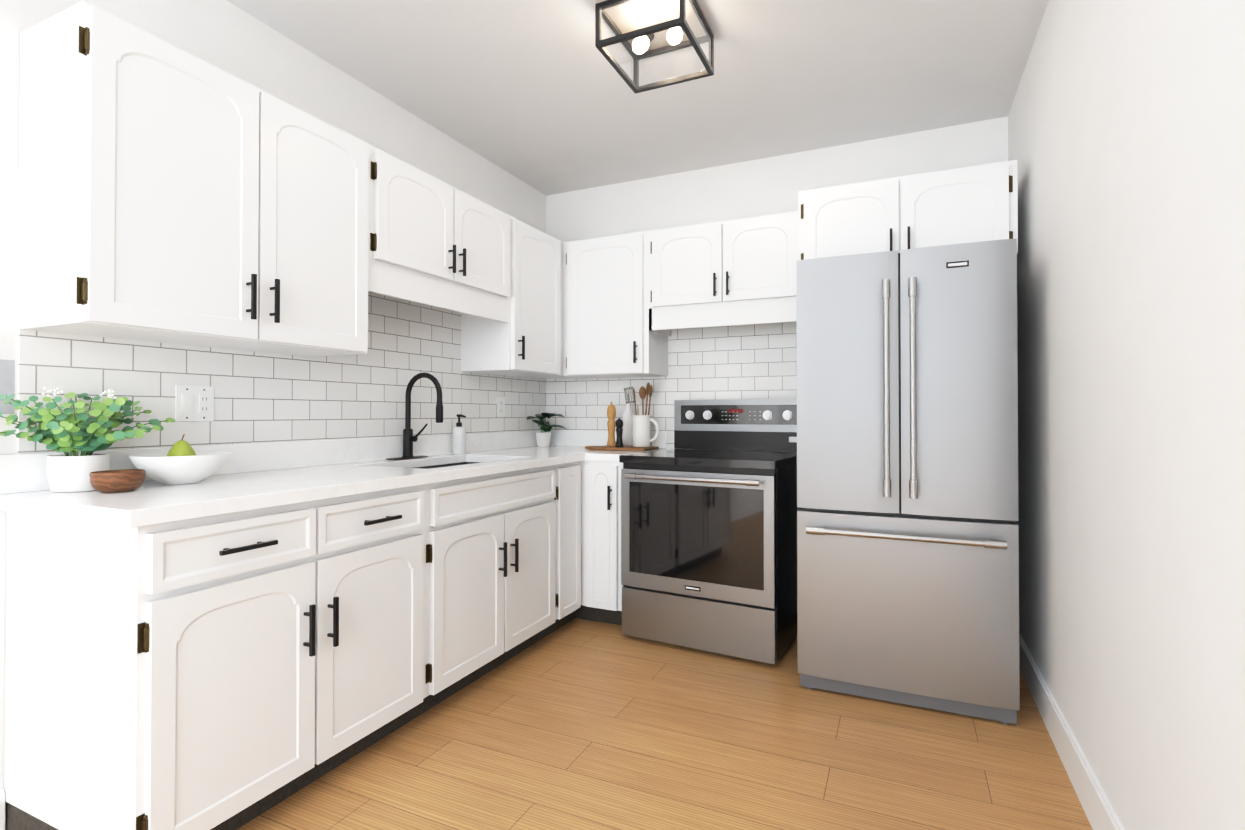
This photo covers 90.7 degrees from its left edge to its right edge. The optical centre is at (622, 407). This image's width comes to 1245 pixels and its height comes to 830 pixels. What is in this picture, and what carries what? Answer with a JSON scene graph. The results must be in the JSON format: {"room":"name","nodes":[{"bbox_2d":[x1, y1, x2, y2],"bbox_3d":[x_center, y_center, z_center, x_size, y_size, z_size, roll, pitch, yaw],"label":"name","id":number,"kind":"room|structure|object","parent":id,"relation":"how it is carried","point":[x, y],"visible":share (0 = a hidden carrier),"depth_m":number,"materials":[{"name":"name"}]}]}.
{"room":"kitchen","nodes":[
{"label":"kitchen","id":0,"kind":"room"},
{"bbox_2d":[0,0,545,829],"bbox_3d":[-1.875,-0.159,1.354,0.120,2.627,6.503,0,-1,25],"label":"wall","id":1,"kind":"structure","parent":0,"point":[232,40],"depth_m":2.26,"materials":[{"name":"paint"}]},
{"bbox_2d":[0,788,4,829],"bbox_3d":[-2.413,1.074,0.003,0.014,0.135,3.620,0,-1,25],"label":"baseboard","id":2,"kind":"structure","parent":1,"relation":"attached to","point":[2,809],"depth_m":1.64,"materials":[{"name":"white wood"}]},
{"bbox_2d":[0,359,14,413],"bbox_3d":[-1.674,-0.056,1.647,0.001,0.147,0.068,0,-1,25],"label":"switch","id":3,"kind":"object","parent":1,"relation":"attached to","point":[7,377],"visible":1,"depth_m":1.66,"materials":[{"name":"white plastic"}]},
{"bbox_2d":[175,385,213,420],"bbox_3d":[-1.456,-0.014,2.095,0.010,0.120,0.122,0,-1,25],"label":"electrical outlet plate","id":4,"kind":"object","parent":1,"relation":"attached to","point":[194,403],"visible":1,"depth_m":2.09,"materials":[{"name":"white plastic"}]},
{"bbox_2d":[17,0,376,356],"bbox_3d":[-1.310,-0.619,2.029,0.345,0.816,0.910,0,-1,25],"label":"upper cabinet","id":5,"kind":"object","parent":1,"relation":"attached to","point":[169,193],"depth_m":1.74,"materials":[{"name":"white paint"}]},
{"bbox_2d":[17,292,545,453],"bbox_3d":[-1.085,-0.231,2.931,0.008,0.739,2.740,0,-1,25],"label":"backsplash","id":6,"kind":"structure","parent":1,"relation":"attached to","point":[260,397],"depth_m":2.44,"materials":[{"name":"tile"}]},
{"bbox_2d":[377,148,516,307],"bbox_3d":[-0.926,-0.796,2.872,0.345,0.446,0.940,0,-1,25],"label":"upper cabinet","id":7,"kind":"object","parent":1,"relation":"attached to","point":[436,240],"depth_m":2.72,"materials":[{"name":"white paint"}]},
{"bbox_2d":[497,397,504,416],"bbox_3d":[-0.729,-0.004,3.689,0.008,0.118,0.075,0,-1,25],"label":"electrical outlet plate","id":8,"kind":"object","parent":1,"relation":"attached to","point":[500,406],"visible":1,"depth_m":3.68,"materials":[{"name":"white plastic"}]},
{"bbox_2d":[457,219,563,378],"bbox_3d":[-0.628,-0.605,3.521,0.345,0.816,0.492,0,-1,25],"label":"upper cabinet","id":9,"kind":"object","parent":1,"relation":"attached to","point":[523,336],"depth_m":3.36,"materials":[{"name":"white paint"}]},
{"bbox_2d":[545,376,584,379],"bbox_3d":[-0.444,-0.601,3.926,0.345,0.816,0.398,0,-1,25],"label":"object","id":10,"kind":"object","parent":1,"relation":"attached to","point":[546,377],"depth_m":3.93,"materials":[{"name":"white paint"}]},
{"bbox_2d":[227,0,1048,195],"bbox_3d":[-0.560,-1.528,0.866,3.290,0.100,6.683,0,-1,25],"label":"ceiling","id":11,"kind":"structure","parent":0,"point":[541,96],"depth_m":2.69,"materials":[{"name":"paint"}]},
{"bbox_2d":[595,0,713,93],"bbox_3d":[0.130,-1.380,2.302,0.335,0.166,0.360,0,-1,25],"label":"ceiling light","id":12,"kind":"object","parent":11,"relation":"attached to","point":[641,29],"visible":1,"depth_m":2.28,"materials":[{"name":"black metal"}]},
{"bbox_2d":[237,618,1092,829],"bbox_3d":[-0.560,1.189,0.840,3.290,0.080,6.683,0,-1,25],"label":"floor","id":13,"kind":"structure","parent":0,"point":[578,724],"depth_m":2.03,"materials":[{"name":"brown wood"}]},
{"bbox_2d":[4,483,435,829],"bbox_3d":[-1.184,0.717,1.947,0.632,0.886,0.927,0,-1,25],"label":"base cabinet","id":14,"kind":"object","parent":13,"relation":"on","point":[233,671],"depth_m":1.60,"materials":[{"name":"white paint"}]},
{"bbox_2d":[0,430,666,527],"bbox_3d":[-0.702,0.314,2.719,0.872,0.355,2.792,0,-1,25],"label":"countertop","id":15,"kind":"structure","parent":14,"relation":"on","point":[249,476],"depth_m":2.11,"materials":[{"name":"white stone"}]},
{"bbox_2d":[0,387,174,491],"bbox_3d":[-1.466,0.089,1.705,0.268,0.283,0.422,0,-1,25],"label":"eucalyptus plant","id":16,"kind":"object","parent":15,"relation":"on","point":[66,431],"visible":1,"depth_m":1.67,"materials":[{"name":"green plant"}]},
{"bbox_2d":[89,469,145,492],"bbox_3d":[-1.392,0.203,1.696,0.120,0.055,0.120,0,-1,25],"label":"bowl","id":17,"kind":"object","parent":15,"relation":"on","point":[114,481],"visible":0.98,"depth_m":1.66,"materials":[{"name":"brown wood"}]},
{"bbox_2d":[128,451,230,484],"bbox_3d":[-1.362,0.188,1.898,0.257,0.090,0.257,0,-1,25],"label":"bowl","id":18,"kind":"object","parent":15,"relation":"on","point":[164,469],"visible":1,"depth_m":1.83,"materials":[{"name":"white ceramic"}]},
{"bbox_2d":[167,434,195,456],"bbox_3d":[-1.362,0.134,1.898,0.075,0.105,0.075,0,-1,25],"label":"pear","id":19,"kind":"object","parent":18,"relation":"in","point":[181,447],"visible":0.5,"depth_m":1.88,"materials":[{"name":"green food"}]},
{"bbox_2d":[386,372,442,459],"bbox_3d":[-0.940,0.038,2.886,0.238,0.407,0.250,0,-1,25],"label":"faucet","id":20,"kind":"object","parent":15,"relation":"on","point":[409,438],"visible":1,"depth_m":2.90,"materials":[{"name":"black metal"}]},
{"bbox_2d":[417,462,478,468],"bbox_3d":[-0.789,0.387,2.814,0.452,0.210,0.782,0,-1,25],"label":"sink basin","id":21,"kind":"object","parent":15,"relation":"in","point":[427,465],"depth_m":3.04,"materials":[{"name":"silver metal"}]},
{"bbox_2d":[453,414,465,453],"bbox_3d":[-0.860,0.140,3.250,0.076,0.210,0.066,0,-1,25],"label":"soap dispenser","id":22,"kind":"object","parent":15,"relation":"on","point":[459,438],"visible":1,"depth_m":3.23,"materials":[{"name":"ceramic"}]},
{"bbox_2d":[527,413,567,446],"bbox_3d":[-0.480,0.141,3.930,0.212,0.221,0.268,0,-1,25],"label":"plant","id":23,"kind":"object","parent":15,"relation":"on","point":[543,439],"visible":1,"depth_m":3.94,"materials":[{"name":"green plant"}]},
{"bbox_2d":[585,445,658,450],"bbox_3d":[-0.024,0.241,3.686,0.428,0.016,0.240,0,-1,25],"label":"cutting board","id":24,"kind":"object","parent":15,"relation":"on","point":[624,448],"visible":1,"depth_m":3.59,"materials":[{"name":"brown wood"}]},
{"bbox_2d":[607,402,615,445],"bbox_3d":[-0.067,0.098,3.724,0.058,0.269,0.058,0,-1,25],"label":"pepper mill","id":25,"kind":"object","parent":24,"relation":"on","point":[611,416],"visible":0.98,"depth_m":3.70,"materials":[{"name":"brown wood"}]},
{"bbox_2d":[615,418,623,446],"bbox_3d":[-0.018,0.146,3.632,0.050,0.171,0.049,0,-1,25],"label":"pepper mill","id":26,"kind":"object","parent":24,"relation":"on","point":[619,431],"visible":1,"depth_m":3.62,"materials":[{"name":"black wood"}]},
{"bbox_2d":[623,396,631,445],"bbox_3d":[0.035,0.074,3.796,0.064,0.319,0.064,0,-1,25],"label":"oil bottle","id":27,"kind":"object","parent":24,"relation":"on","point":[627,427],"visible":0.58,"depth_m":3.77,"materials":[{"name":"white ceramic"}]},
{"bbox_2d":[624,382,658,446],"bbox_3d":[0.115,0.039,3.669,0.224,0.386,0.118,0,-1,25],"label":"utensil crock","id":28,"kind":"object","parent":24,"relation":"on","point":[642,430],"visible":1,"depth_m":3.63,"materials":[{"name":"white ceramic"}]},
{"bbox_2d":[436,464,563,704],"bbox_3d":[-0.801,0.725,2.787,0.632,0.886,0.918,0,-1,25],"label":"base cabinet","id":29,"kind":"object","parent":13,"relation":"on","point":[500,537],"depth_m":2.61,"materials":[{"name":"white paint"}]},
{"bbox_2d":[560,461,583,626],"bbox_3d":[-0.561,0.730,3.314,0.632,0.886,0.241,0,-1,25],"label":"base cabinet","id":30,"kind":"object","parent":13,"relation":"on","point":[572,563],"depth_m":3.23,"materials":[{"name":"white paint"}]},
{"bbox_2d":[584,461,623,624],"bbox_3d":[0.014,0.732,3.565,0.252,0.886,0.650,0,-1,25],"label":"base cabinet","id":31,"kind":"object","parent":13,"relation":"on","point":[602,479],"depth_m":3.27,"materials":[{"name":"white paint"}]},
{"bbox_2d":[619,399,798,664],"bbox_3d":[0.494,0.561,3.208,0.793,1.222,0.786,0,-1,29],"label":"range","id":32,"kind":"object","parent":13,"relation":"on","point":[709,548],"visible":0.96,"depth_m":2.94,"materials":[{"name":"silver metal"}]},
{"bbox_2d":[796,239,1019,724],"bbox_3d":[1.228,0.275,2.716,0.782,1.785,0.870,0,-1,25],"label":"refrigerator","id":33,"kind":"object","parent":13,"relation":"on","point":[907,495],"visible":1,"depth_m":2.36,"materials":[{"name":"silver metal"}]},
{"bbox_2d":[546,117,1007,241],"bbox_3d":[0.729,-0.137,3.674,2.690,2.627,0.120,0,-1,25],"label":"wall","id":34,"kind":"structure","parent":0,"point":[761,187],"depth_m":3.59,"materials":[{"name":"paint"}]},
{"bbox_2d":[564,231,671,377],"bbox_3d":[-0.043,-0.603,3.772,0.560,0.816,0.346,0,-1,25],"label":"upper cabinet","id":35,"kind":"object","parent":34,"relation":"attached to","point":[631,300],"depth_m":3.61,"materials":[{"name":"white paint"}]},
{"bbox_2d":[546,322,796,451],"bbox_3d":[0.301,-0.107,3.799,1.792,0.970,0.008,0,-1,25],"label":"backsplash","id":36,"kind":"structure","parent":34,"relation":"attached to","point":[755,361],"depth_m":3.73,"materials":[{"name":"tile"}]},
{"bbox_2d":[648,212,796,319],"bbox_3d":[0.602,-0.790,3.479,0.857,0.446,0.346,0,-1,25],"label":"upper cabinet","id":37,"kind":"object","parent":34,"relation":"attached to","point":[737,267],"depth_m":3.32,"materials":[{"name":"white paint"}]},
{"bbox_2d":[792,160,1017,275],"bbox_3d":[1.349,-0.824,2.980,0.881,0.388,0.633,0,-1,25],"label":"upper cabinet","id":38,"kind":"object","parent":34,"relation":"attached to","point":[978,203],"depth_m":2.68,"materials":[{"name":"white paint"}]},
{"bbox_2d":[1008,0,1244,829],"bbox_3d":[0.681,-0.170,0.187,0.120,2.627,6.503,0,-1,25],"label":"wall","id":39,"kind":"structure","parent":0,"point":[1126,134],"depth_m":1.39,"materials":[{"name":"paint"}]},
{"bbox_2d":[1019,633,1123,829],"bbox_3d":[0.595,1.075,0.149,0.014,0.135,6.383,0,-1,25],"label":"baseboard","id":40,"kind":"structure","parent":39,"relation":"attached to","point":[1099,811],"depth_m":1.92,"materials":[{"name":"white wood"}]}
]}

